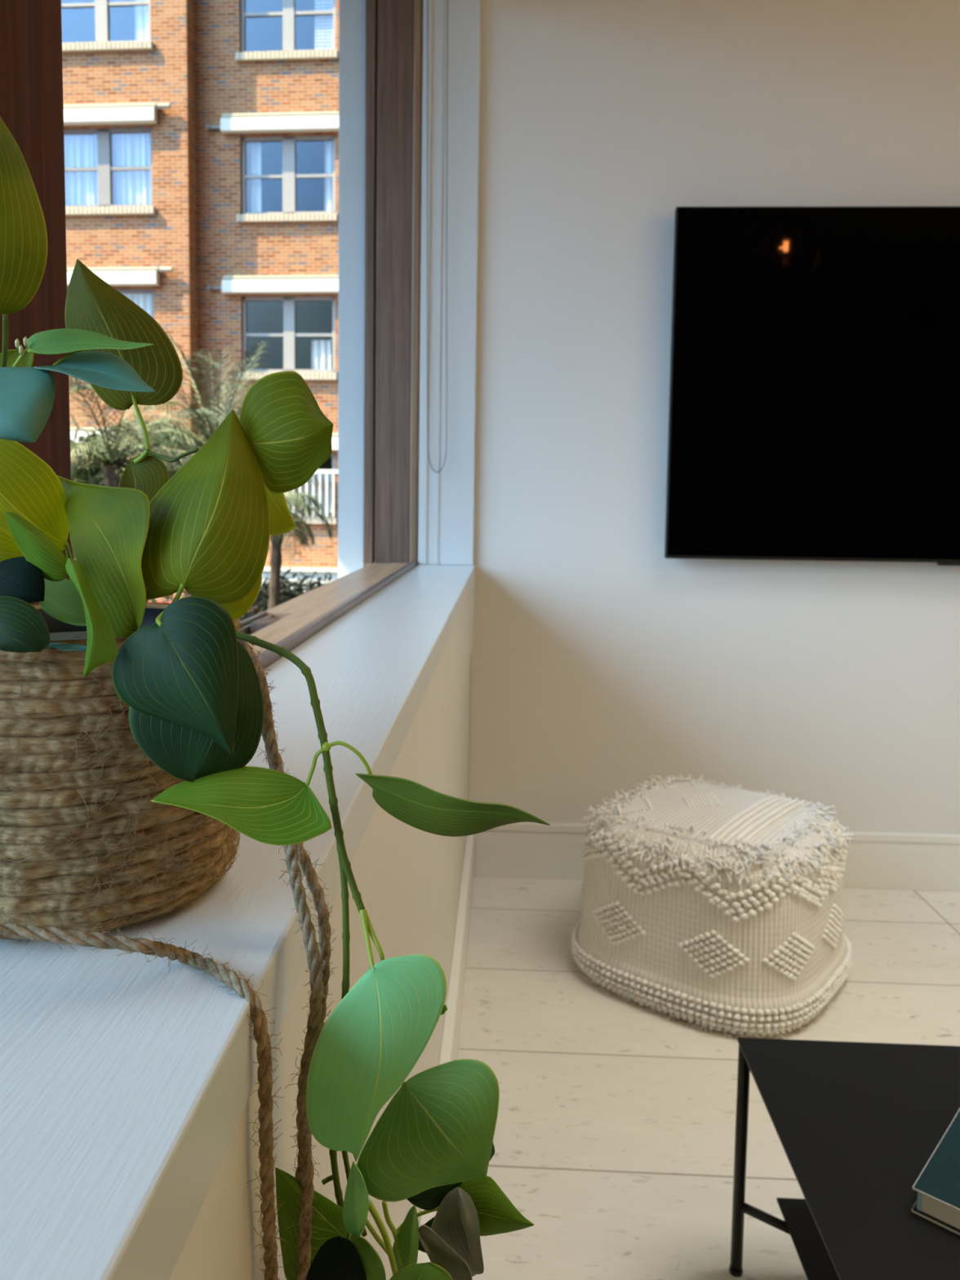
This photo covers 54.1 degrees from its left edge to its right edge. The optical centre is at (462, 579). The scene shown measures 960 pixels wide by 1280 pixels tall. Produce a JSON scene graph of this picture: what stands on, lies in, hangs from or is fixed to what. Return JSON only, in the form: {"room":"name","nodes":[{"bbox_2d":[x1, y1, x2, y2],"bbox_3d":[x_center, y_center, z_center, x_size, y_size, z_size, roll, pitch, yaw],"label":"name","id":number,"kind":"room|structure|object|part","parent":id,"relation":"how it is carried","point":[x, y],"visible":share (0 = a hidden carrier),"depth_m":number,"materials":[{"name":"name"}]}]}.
{"room":"living room","nodes":[
{"label":"living room","id":0,"kind":"room"},
{"bbox_2d":[342,661,470,1279],"bbox_3d":[-0.300,0.734,-0.463,0.352,1.005,6.000,1,5,3],"label":"wall","id":1,"kind":"structure","parent":0,"point":[431,925],"depth_m":1.38,"materials":[{"name":"white paint"}]},
{"bbox_2d":[0,0,423,669],"bbox_3d":[-0.291,-0.639,0.791,0.212,1.583,3.320,1,5,3],"label":"window","id":2,"kind":"structure","parent":1,"relation":"in","point":[380,73],"depth_m":2.38,"materials":[{"name":"brown wood"}]},
{"bbox_3d":[-0.238,0.020,1.911,0.048,0.036,1.109,1,5,3],"label":"rail","id":3,"kind":"part","parent":2,"relation":"part of","materials":[{"name":"brown wood"}]},
{"bbox_3d":[-0.238,0.107,0.828,0.054,0.036,3.277,1,5,3],"label":"rail","id":4,"kind":"part","parent":2,"relation":"part of","materials":[{"name":"brown wood"}]},
{"bbox_2d":[0,564,475,1279],"bbox_3d":[-0.184,0.219,-0.511,0.152,0.032,6.000,1,5,3],"label":"window sill","id":5,"kind":"structure","parent":1,"relation":"on","point":[126,1082],"depth_m":0.30,"materials":[{"name":"paint"}]},
{"bbox_2d":[0,602,337,1279],"bbox_3d":[-0.142,0.154,0.371,0.137,0.276,0.206,-2,6,-34],"label":"basket","id":6,"kind":"object","parent":5,"relation":"on","point":[86,850],"visible":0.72,"depth_m":0.34,"materials":[{"name":"brown wicker"}]},
{"bbox_3d":[-0.113,0.203,0.323,0.101,0.186,0.029,1,5,0],"label":"rope handle","id":7,"kind":"part","parent":6,"relation":"part of","materials":[{"name":"wicker"}]},
{"bbox_2d":[0,116,549,1279],"bbox_3d":[-0.102,0.044,0.352,0.258,0.453,0.122,4,6,32],"label":"trailing plant","id":8,"kind":"object","parent":6,"relation":"in","point":[192,692],"visible":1,"depth_m":0.33,"materials":[{"name":"green plant"}]},
{"bbox_3d":[-0.172,-0.059,0.352,0.005,0.070,0.055,-1,5,-24],"label":"vine stem","id":9,"kind":"part","parent":8,"relation":"part of","materials":[{"name":"green plant"}]},
{"bbox_3d":[-0.161,0.067,0.394,0.117,0.099,0.117,1,5,3],"label":"nursery pot","id":10,"kind":"part","parent":8,"relation":"part of","materials":[{"name":"black plastic"}]},
{"bbox_3d":[-0.121,-0.052,0.394,0.028,0.006,0.003,3,5,28],"label":"vine stem","id":11,"kind":"part","parent":8,"relation":"part of","materials":[{"name":"green plant"}]},
{"bbox_3d":[-0.075,0.067,0.346,0.086,0.101,0.007,3,5,21],"label":"vine stem","id":12,"kind":"part","parent":8,"relation":"part of","materials":[{"name":"green plant"}]},
{"bbox_3d":[-0.043,0.172,0.347,0.013,0.200,0.008,1,5,3],"label":"vine stem","id":13,"kind":"part","parent":8,"relation":"part of","materials":[{"name":"green plant"}]},
{"bbox_3d":[-0.041,0.228,0.353,0.015,0.032,0.003,5,6,42],"label":"vine stem","id":14,"kind":"part","parent":8,"relation":"part of","materials":[{"name":"green plant"}]},
{"bbox_3d":[-0.072,0.138,0.356,0.016,0.236,0.075,-3,6,-37],"label":"rope handle","id":15,"kind":"part","parent":6,"relation":"part of","materials":[{"name":"fabric"}]},
{"bbox_3d":[-0.070,0.142,0.364,0.021,0.243,0.068,-3,6,-36],"label":"rope handle","id":16,"kind":"part","parent":6,"relation":"part of","materials":[{"name":"fabric"}]},
{"bbox_2d":[169,579,474,1279],"bbox_3d":[-0.115,0.326,-0.505,0.008,0.180,6.000,1,5,3],"label":"wall","id":17,"kind":"structure","parent":1,"relation":"attached to","point":[386,863],"depth_m":0.47,"materials":[{"name":"white paint"}]},
{"bbox_2d":[416,834,475,1263],"bbox_3d":[-0.118,0.964,-0.453,0.018,0.148,6.000,1,5,3],"label":"baseboard","id":18,"kind":"structure","parent":1,"relation":"attached to","point":[452,1019],"depth_m":1.77,"materials":[{"name":"paint"}]},
{"bbox_2d":[364,0,959,843],"bbox_3d":[1.712,-0.391,2.489,4.060,2.820,0.250,1,5,3],"label":"wall","id":19,"kind":"structure","parent":0,"point":[603,664],"depth_m":2.43,"materials":[{"name":"paint"}]},
{"bbox_2d":[426,0,448,472],"bbox_3d":[-0.064,-0.906,2.372,0.063,1.265,0.003,1,5,3],"label":"blind cord","id":20,"kind":"object","parent":19,"relation":"hanging from","point":[428,0],"visible":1,"depth_m":2.37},
{"bbox_2d":[417,0,481,564],"bbox_3d":[-0.033,-0.798,2.410,0.144,1.522,0.046,1,5,3],"label":"trim","id":21,"kind":"structure","parent":19,"relation":"attached to","point":[446,496],"depth_m":2.40,"materials":[{"name":"white paint"}]},
{"bbox_2d":[474,822,959,891],"bbox_3d":[1.821,0.752,2.441,3.580,0.150,0.018,1,5,3],"label":"baseboard","id":22,"kind":"structure","parent":19,"relation":"attached to","point":[530,850],"depth_m":2.48,"materials":[{"name":"paint"}]},
{"bbox_2d":[664,206,959,565],"bbox_3d":[1.289,-0.472,2.346,1.533,0.875,0.060,1,5,3],"label":"television","id":23,"kind":"object","parent":19,"relation":"attached to","point":[814,410],"visible":1,"depth_m":2.33,"materials":[{"name":"black"}]},
{"bbox_2d":[457,875,959,1279],"bbox_3d":[1.547,1.164,-0.491,4.060,0.200,6.450,1,5,3],"label":"floor","id":24,"kind":"structure","parent":0,"point":[615,1134],"depth_m":1.63,"materials":[{"name":"beige wood"}]},
{"bbox_2d":[571,773,853,1039],"bbox_3d":[0.543,0.658,2.041,0.541,0.368,0.541,5,6,39],"label":"pouf","id":25,"kind":"object","parent":24,"relation":"on","point":[717,906],"visible":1,"depth_m":1.85,"materials":[{"name":"beige fabric"}]},
{"bbox_2d":[728,1037,959,1279],"bbox_3d":[0.809,0.796,0.726,0.960,0.316,0.964,1,5,3],"label":"coffee table","id":26,"kind":"object","parent":24,"relation":"on","point":[856,1125],"visible":1,"depth_m":1.05,"materials":[{"name":"black metal"}]},
{"bbox_3d":[0.360,0.750,1.219,0.015,0.308,0.015,1,5,3],"label":"leg","id":27,"kind":"part","parent":26,"relation":"part of","materials":[{"name":"black metal"}]},
{"bbox_2d":[776,1197,839,1279],"bbox_3d":[0.809,0.853,0.760,0.841,0.004,0.902,1,5,3],"label":"shelf","id":28,"kind":"object","parent":26,"relation":"attached to","point":[799,1223],"depth_m":1.16,"materials":[{"name":"black metal"}]},
{"bbox_2d":[911,1108,959,1235],"bbox_3d":[0.604,0.604,0.949,0.203,0.025,0.271,5,6,42],"label":"book","id":29,"kind":"object","parent":26,"relation":"on","point":[937,1186],"visible":1,"depth_m":0.92,"materials":[{"name":"teal paper"}]},
{"label":"outside","id":30,"kind":"structure","parent":0,"visible":0},
{"bbox_3d":[-12.271,1.452,18.376,54.000,0.300,29.740,1,5,3],"label":"street","id":31,"kind":"object","parent":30,"visible":0},
{"bbox_2d":[68,376,204,487],"bbox_3d":[-3.077,0.293,8.162,2.058,3.912,1.716,-2,6,-33],"label":"palm tree","id":32,"kind":"object","parent":31,"relation":"on","point":[115,446],"visible":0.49,"depth_m":7.96,"materials":[{"name":"green plant"}]},
{"bbox_2d":[69,408,208,603],"bbox_3d":[-4.240,-0.123,12.082,2.801,4.075,0.908,1,5,3],"label":"shrub","id":33,"kind":"object","parent":31,"relation":"on","point":[87,477],"visible":0.02,"depth_m":11.87,"materials":[{"name":"green plant"}]},
{"bbox_2d":[61,0,339,611],"bbox_3d":[-3.844,-6.652,21.581,16.000,15.550,8.170,1,5,5],"label":"brick building","id":34,"kind":"structure","parent":31,"relation":"on","point":[201,137],"depth_m":17.99,"materials":[{"name":"brick"}]},
{"bbox_2d":[63,133,93,205],"bbox_3d":[-7.407,-7.836,18.073,0.651,1.477,0.082,1,5,5],"label":"curtain","id":35,"kind":"object","parent":34,"relation":"hanging from","point":[78,153],"depth_m":18.07,"materials":[{"name":"white fabric"}]},
{"bbox_3d":[-7.005,-2.724,18.140,2.422,0.240,0.165,1,5,5],"label":"awning casing","id":36,"kind":"part","parent":34,"relation":"part of","materials":[{"name":"white metal"}]},
{"bbox_2d":[93,133,97,204],"bbox_3d":[-6.940,-7.828,18.043,0.279,1.477,0.060,2,5,13],"label":"curtain","id":37,"kind":"object","parent":34,"relation":"hanging from","point":[95,135],"depth_m":18.06,"materials":[{"name":"white fabric"}]},
{"bbox_3d":[-6.800,-9.964,17.602,2.092,0.140,0.130,1,5,5],"label":"brick sill","id":38,"kind":"part","parent":34,"relation":"part of","materials":[{"name":"beige stone"}]},
{"bbox_3d":[-6.839,-6.989,17.845,2.092,0.140,0.130,1,5,5],"label":"brick sill","id":39,"kind":"part","parent":34,"relation":"part of","materials":[{"name":"beige stone"}]},
{"bbox_3d":[-6.927,-8.687,17.653,2.422,0.240,0.165,1,5,5],"label":"awning casing","id":40,"kind":"part","parent":34,"relation":"part of","materials":[{"name":"white metal"}]},
{"bbox_3d":[-6.966,-5.721,17.895,2.422,0.240,0.165,1,5,5],"label":"awning casing","id":41,"kind":"part","parent":34,"relation":"part of","materials":[{"name":"white metal"}]},
{"bbox_2d":[111,133,151,204],"bbox_3d":[-6.297,-7.814,17.979,0.828,1.477,0.082,1,5,5],"label":"curtain","id":42,"kind":"object","parent":34,"relation":"hanging from","point":[128,149],"depth_m":17.98,"materials":[{"name":"white fabric"}]},
{"bbox_2d":[121,293,152,316],"bbox_3d":[-6.841,-5.256,18.233,1.972,0.679,0.086,1,5,5],"label":"curtain","id":43,"kind":"object","parent":34,"relation":"hanging from","point":[144,300],"depth_m":18.16,"materials":[{"name":"white fabric"}]},
{"bbox_2d":[134,0,148,40],"bbox_3d":[-6.002,-10.796,17.717,0.350,1.500,0.060,2,5,13],"label":"curtain","id":44,"kind":"object","parent":34,"relation":"hanging from","point":[141,11],"depth_m":17.75,"materials":[{"name":"white fabric"}]},
{"bbox_2d":[246,142,261,212],"bbox_3d":[-4.039,-7.757,18.261,0.300,1.447,0.061,2,5,13],"label":"curtain","id":45,"kind":"object","parent":34,"relation":"hanging from","point":[253,148],"depth_m":18.26,"materials":[{"name":"white fabric"}]},
{"bbox_3d":[-3.442,-8.620,17.821,2.306,0.240,0.165,1,5,5],"label":"awning casing","id":46,"kind":"part","parent":34,"relation":"part of","materials":[{"name":"white metal"}]},
{"bbox_3d":[-3.481,-5.626,18.065,2.306,0.240,0.165,1,5,5],"label":"awning casing","id":47,"kind":"part","parent":34,"relation":"part of","materials":[{"name":"white metal"}]},
{"bbox_3d":[-3.316,-9.893,17.770,1.976,0.140,0.130,1,5,5],"label":"brick sill","id":48,"kind":"part","parent":34,"relation":"part of","materials":[{"name":"beige stone"}]},
{"bbox_3d":[-3.354,-6.921,18.013,1.976,0.140,0.130,1,5,5],"label":"brick sill","id":49,"kind":"part","parent":34,"relation":"part of","materials":[{"name":"beige stone"}]},
{"bbox_3d":[-3.393,-3.942,18.256,1.976,0.140,0.130,1,5,5],"label":"brick sill","id":50,"kind":"part","parent":34,"relation":"part of","materials":[{"name":"beige stone"}]},
{"bbox_3d":[-3.429,-1.697,18.354,2.056,0.910,0.060,1,5,5],"label":"window balustrade","id":51,"kind":"part","parent":34,"relation":"part of","materials":[{"name":"white metal"}]},
{"bbox_2d":[294,473,332,512],"bbox_3d":[-3.401,-1.718,18.682,1.671,0.900,0.084,1,5,5],"label":"curtain","id":52,"kind":"object","parent":34,"relation":"hanging from","point":[317,475],"depth_m":18.64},
{"bbox_3d":[-3.429,-1.171,18.482,1.976,0.140,0.130,1,5,5],"label":"brick sill","id":53,"kind":"part","parent":34,"relation":"part of","materials":[{"name":"beige stone"}]},
{"bbox_2d":[311,339,330,368],"bbox_3d":[-2.764,-4.357,18.414,0.390,0.658,0.060,2,5,14],"label":"curtain","id":54,"kind":"object","parent":34,"relation":"hanging from","point":[321,349],"depth_m":18.41,"materials":[{"name":"white fabric"}]},
{"bbox_2d":[314,0,333,49],"bbox_3d":[-2.612,-10.717,17.855,0.390,1.474,0.030,1,5,5],"label":"blind","id":55,"kind":"object","parent":34,"relation":"hanging from","point":[326,4],"depth_m":17.86,"materials":[{"name":"white fabric"}]},
{"bbox_2d":[324,140,333,211],"bbox_3d":[-2.544,-7.728,18.141,0.223,1.447,0.040,1,5,7],"label":"curtain","id":56,"kind":"object","parent":34,"relation":"hanging from","point":[328,144],"depth_m":18.13,"materials":[{"name":"white fabric"}]},
{"bbox_3d":[-3.520,-2.643,18.308,2.306,0.240,0.165,1,5,5],"label":"awning casing","id":57,"kind":"part","parent":34,"relation":"part of","materials":[{"name":"white metal"}]},
{"bbox_2d":[98,333,324,604],"bbox_3d":[-2.909,-0.325,10.574,2.384,4.757,2.277,-3,6,-36],"label":"palm tree","id":58,"kind":"object","parent":31,"relation":"on","point":[203,409],"visible":0.35,"depth_m":10.37,"materials":[{"name":"green plant"}]},
{"bbox_2d":[180,566,337,621],"bbox_3d":[-2.317,0.891,11.639,2.216,2.177,1.199,1,5,3],"label":"shrub","id":59,"kind":"object","parent":31,"relation":"on","point":[285,595],"visible":0.12,"depth_m":11.39,"materials":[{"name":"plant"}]},
{"bbox_2d":[267,489,334,609],"bbox_3d":[-1.897,0.600,9.512,1.315,3.110,1.162,4,6,33],"label":"palm tree","id":60,"kind":"object","parent":31,"relation":"on","point":[276,559],"visible":0.26,"depth_m":9.40,"materials":[{"name":"green plant"}]}
]}

